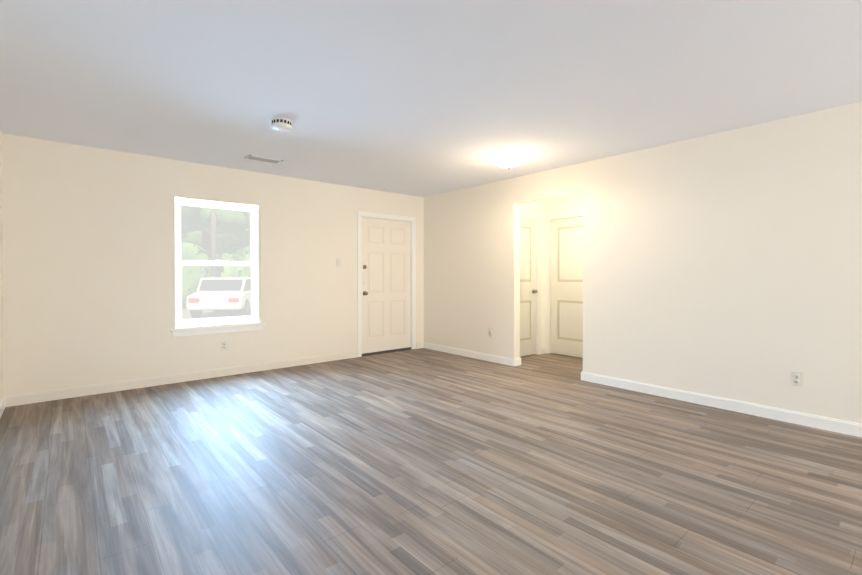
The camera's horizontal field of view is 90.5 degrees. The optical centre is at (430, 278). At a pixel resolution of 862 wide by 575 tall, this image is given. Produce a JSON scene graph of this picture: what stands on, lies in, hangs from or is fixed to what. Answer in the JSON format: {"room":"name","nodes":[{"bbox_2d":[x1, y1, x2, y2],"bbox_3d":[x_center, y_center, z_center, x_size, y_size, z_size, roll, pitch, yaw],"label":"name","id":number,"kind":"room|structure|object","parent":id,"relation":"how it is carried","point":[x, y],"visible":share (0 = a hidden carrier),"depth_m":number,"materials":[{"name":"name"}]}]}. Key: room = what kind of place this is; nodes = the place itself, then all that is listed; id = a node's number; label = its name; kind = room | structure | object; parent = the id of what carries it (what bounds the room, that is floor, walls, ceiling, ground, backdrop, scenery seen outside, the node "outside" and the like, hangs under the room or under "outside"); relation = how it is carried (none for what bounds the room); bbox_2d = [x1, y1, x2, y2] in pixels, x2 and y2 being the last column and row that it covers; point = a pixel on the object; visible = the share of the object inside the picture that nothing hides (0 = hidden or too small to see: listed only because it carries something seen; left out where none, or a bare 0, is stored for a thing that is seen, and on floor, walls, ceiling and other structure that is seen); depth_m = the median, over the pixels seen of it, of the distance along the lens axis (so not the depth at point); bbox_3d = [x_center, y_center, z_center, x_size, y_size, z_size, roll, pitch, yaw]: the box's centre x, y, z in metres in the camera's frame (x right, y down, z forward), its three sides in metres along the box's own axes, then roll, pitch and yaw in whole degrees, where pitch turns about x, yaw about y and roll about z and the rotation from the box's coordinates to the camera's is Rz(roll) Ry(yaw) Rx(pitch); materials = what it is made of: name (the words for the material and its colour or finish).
{"room":"empty living room","nodes":[
{"label":"empty living room","id":0,"kind":"room"},
{"bbox_2d":[0,130,3,401],"bbox_3d":[-1.275,-0.049,0.720,0.120,2.440,8.010,0,0,-40],"label":"wall","id":1,"kind":"structure","parent":0,"point":[1,312],"depth_m":3.73,"materials":[{"name":"beige paint"}]},
{"bbox_2d":[0,396,7,417],"bbox_3d":[-1.224,1.124,0.771,0.014,0.095,8.010,0,0,-40],"label":"baseboard","id":2,"kind":"structure","parent":1,"relation":"attached to","point":[4,402],"depth_m":3.70,"materials":[{"name":"beige wood"}]},
{"bbox_2d":[2,134,423,395],"bbox_3d":[-1.601,-0.079,5.799,6.190,2.440,0.160,0,0,-40],"label":"wall","id":3,"kind":"structure","parent":0,"point":[88,265],"depth_m":4.47,"materials":[{"name":"beige paint"}]},
{"bbox_2d":[8,351,356,406],"bbox_3d":[-2.429,1.098,4.990,3.573,0.095,0.014,0,0,-40],"label":"baseboard","id":4,"kind":"structure","parent":3,"relation":"attached to","point":[28,398],"depth_m":4.60,"materials":[{"name":"beige wood"}]},
{"bbox_2d":[170,197,264,336],"bbox_3d":[-2.489,-0.132,5.020,1.010,1.544,0.190,0,0,-40],"label":"window unit","id":5,"kind":"structure","parent":3,"relation":"in","point":[209,325],"depth_m":5.03,"materials":[{"name":"white plastic"}]},
{"bbox_2d":[221,340,227,349],"bbox_3d":[-2.416,0.785,5.002,0.072,0.116,0.009,0,0,-40],"label":"electrical outlet","id":6,"kind":"object","parent":3,"relation":"attached to","point":[224,344],"visible":1,"depth_m":5.00,"materials":[{"name":"white plastic"}]},
{"bbox_2d":[336,258,340,265],"bbox_3d":[-1.279,-0.220,5.951,0.072,0.116,0.022,0,0,-40],"label":"light switch","id":7,"kind":"object","parent":3,"relation":"attached to","point":[338,261],"visible":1,"depth_m":5.95,"materials":[{"name":"white plastic"}]},
{"bbox_2d":[361,217,409,353],"bbox_3d":[-0.669,0.117,6.510,0.916,2.014,0.110,0,0,-40],"label":"front door","id":8,"kind":"structure","parent":3,"relation":"in","point":[385,248],"depth_m":6.50,"materials":[{"name":"beige wood"}]},
{"bbox_2d":[357,211,415,356],"bbox_3d":[-0.704,0.086,6.550,1.060,2.100,0.172,0,0,-40],"label":"door frame","id":9,"kind":"structure","parent":3,"relation":"attached to","point":[411,220],"depth_m":6.54,"materials":[{"name":"white wood"}]},
{"bbox_2d":[0,348,861,574],"bbox_3d":[1.027,1.209,2.706,6.190,0.100,8.290,0,0,-40],"label":"floor","id":10,"kind":"structure","parent":0,"point":[422,461],"depth_m":2.46,"materials":[{"name":"laminate"}]},
{"bbox_2d":[0,0,861,197],"bbox_3d":[1.027,-1.331,2.690,6.190,0.100,8.290,0,0,-40],"label":"ceiling","id":11,"kind":"structure","parent":0,"point":[422,98],"depth_m":2.75,"materials":[{"name":"white paint"}]},
{"bbox_2d":[245,154,283,163],"bbox_3d":[-1.807,-1.284,4.634,0.360,0.015,0.170,0,0,-40],"label":"ceiling vent","id":12,"kind":"object","parent":11,"relation":"in","point":[263,159],"visible":1,"depth_m":4.61,"materials":[{"name":"white plastic"}]},
{"bbox_2d":[271,117,291,131],"bbox_3d":[-1.220,-1.246,3.494,0.164,0.078,0.164,0,0,-40],"label":"smoke detector","id":13,"kind":"object","parent":11,"relation":"attached to","point":[280,124],"visible":1,"depth_m":3.44,"materials":[{"name":"white plastic"}]},
{"bbox_2d":[493,152,524,168],"bbox_3d":[0.824,-1.221,4.531,0.338,0.140,0.338,0,0,-40],"label":"lamp fixture","id":14,"kind":"object","parent":11,"relation":"attached to","point":[508,160],"visible":1,"depth_m":4.43,"materials":[{"name":"white glass"}]},
{"bbox_2d":[520,200,545,347],"bbox_3d":[1.368,-0.082,6.231,1.100,2.440,0.120,0,0,-40],"label":"wall","id":15,"kind":"structure","parent":0,"point":[538,208],"depth_m":6.41,"materials":[{"name":"paint"}]},
{"bbox_2d":[520,217,537,356],"bbox_3d":[1.295,0.129,6.112,0.720,1.996,0.101,0,0,-40],"label":"hall door","id":16,"kind":"structure","parent":15,"relation":"in","point":[528,291],"depth_m":6.24,"materials":[{"name":"beige wood"}]},
{"bbox_2d":[520,212,540,354],"bbox_3d":[1.269,0.101,6.142,0.850,2.075,0.138,0,0,-40],"label":"door frame","id":17,"kind":"structure","parent":15,"relation":"attached to","point":[538,275],"depth_m":6.34,"materials":[{"name":"white wood"}]},
{"bbox_2d":[546,194,582,215],"bbox_3d":[2.285,-0.080,5.908,0.120,2.440,1.560,0,0,-40],"label":"wall","id":18,"kind":"structure","parent":0,"point":[569,204],"depth_m":6.21,"materials":[{"name":"paint"}]},
{"bbox_2d":[545,211,582,353],"bbox_3d":[2.052,0.101,6.176,0.138,2.075,0.850,0,0,-40],"label":"door frame","id":19,"kind":"structure","parent":18,"relation":"attached to","point":[549,218],"depth_m":6.42,"materials":[{"name":"white wood"}]},
{"bbox_2d":[551,216,582,357],"bbox_3d":[2.021,0.129,6.150,0.101,1.996,0.720,0,0,-40],"label":"hall door","id":20,"kind":"structure","parent":18,"relation":"in","point":[566,286],"depth_m":6.22,"materials":[{"name":"beige wood"}]},
{"bbox_2d":[424,102,861,423],"bbox_3d":[2.516,-0.068,3.934,0.120,2.440,8.010,0,0,-40],"label":"wall","id":21,"kind":"structure","parent":0,"point":[727,264],"depth_m":3.88,"materials":[{"name":"beige paint"}]},
{"bbox_2d":[420,342,515,365],"bbox_3d":[0.478,1.091,6.242,0.014,0.095,1.864,0,0,-40],"label":"baseboard","id":22,"kind":"structure","parent":21,"relation":"attached to","point":[467,353],"depth_m":6.13,"materials":[{"name":"beige wood"}]},
{"bbox_2d":[488,328,491,336],"bbox_3d":[0.808,0.740,5.853,0.009,0.116,0.072,0,0,-40],"label":"electrical outlet","id":23,"kind":"object","parent":21,"relation":"attached to","point":[489,331],"visible":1,"depth_m":5.85,"materials":[{"name":"white plastic"}]},
{"bbox_2d":[516,358,520,365],"bbox_3d":[1.080,1.094,5.723,0.034,0.095,0.294,0,0,-40],"label":"baseboard","id":24,"kind":"structure","parent":21,"relation":"attached to","point":[518,360],"depth_m":5.58,"materials":[{"name":"beige wood"}]},
{"bbox_2d":[581,371,861,436],"bbox_3d":[3.372,1.111,2.827,0.014,0.095,5.204,0,0,-40],"label":"baseboard","id":25,"kind":"structure","parent":21,"relation":"attached to","point":[827,423],"depth_m":3.69,"materials":[{"name":"beige wood"}]},
{"bbox_2d":[791,371,802,386],"bbox_3d":[2.900,0.795,3.386,0.009,0.116,0.072,0,0,-40],"label":"electrical outlet","id":26,"kind":"object","parent":21,"relation":"attached to","point":[796,378],"visible":1,"depth_m":3.38,"materials":[{"name":"white plastic"}]},
{"label":"outside","id":27,"kind":"structure","parent":0,"visible":0},
{"bbox_2d":[182,289,250,318],"bbox_3d":[-23.323,1.361,42.841,100.000,0.212,84.430,0,0,-40],"label":"ground","id":28,"kind":"structure","parent":27,"point":[214,312],"depth_m":17.03,"materials":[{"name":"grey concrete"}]},
{"bbox_2d":[211,209,216,276],"bbox_3d":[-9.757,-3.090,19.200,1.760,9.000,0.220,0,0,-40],"label":"trunk","id":29,"kind":"object","parent":28,"relation":"on","point":[212,239],"depth_m":19.12,"materials":[{"name":"brown plant"}]},
{"bbox_2d":[181,206,249,252],"bbox_3d":[-14.699,-3.945,27.466,8.305,10.610,6.285,0,0,-40],"label":"tree","id":30,"kind":"object","parent":28,"relation":"on","point":[238,231],"depth_m":26.06,"materials":[{"name":"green plant"}]},
{"bbox_2d":[181,226,249,253],"bbox_3d":[-28.248,-5.598,54.286,9.576,13.593,12.599,0,0,-40],"label":"tree","id":31,"kind":"object","parent":28,"relation":"on","point":[220,242],"depth_m":51.27,"materials":[{"name":"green plant"}]},
{"bbox_2d":[181,242,250,308],"bbox_3d":[-9.664,0.200,22.422,16.268,4.054,2.685,0,0,-40],"label":"hedge","id":32,"kind":"object","parent":28,"relation":"on","point":[201,270],"depth_m":20.07,"materials":[{"name":"green plant"}]},
{"bbox_2d":[186,277,250,317],"bbox_3d":[-7.911,0.688,16.826,1.830,1.449,4.490,0,0,-12],"label":"car","id":33,"kind":"object","parent":28,"relation":"on","point":[217,295],"depth_m":15.29,"materials":[{"name":"white paint"}]},
{"bbox_2d":[223,247,249,269],"bbox_3d":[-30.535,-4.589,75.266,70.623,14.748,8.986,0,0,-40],"label":"tree","id":34,"kind":"object","parent":28,"relation":"on","point":[241,254],"depth_m":71.35,"materials":[{"name":"green plant"}]},
{"bbox_2d":[235,213,249,242],"bbox_3d":[-17.488,-4.948,43.609,10.113,12.422,10.116,0,0,-40],"label":"tree","id":35,"kind":"object","parent":28,"relation":"on","point":[244,238],"depth_m":40.89,"materials":[{"name":"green plant"}]}
]}

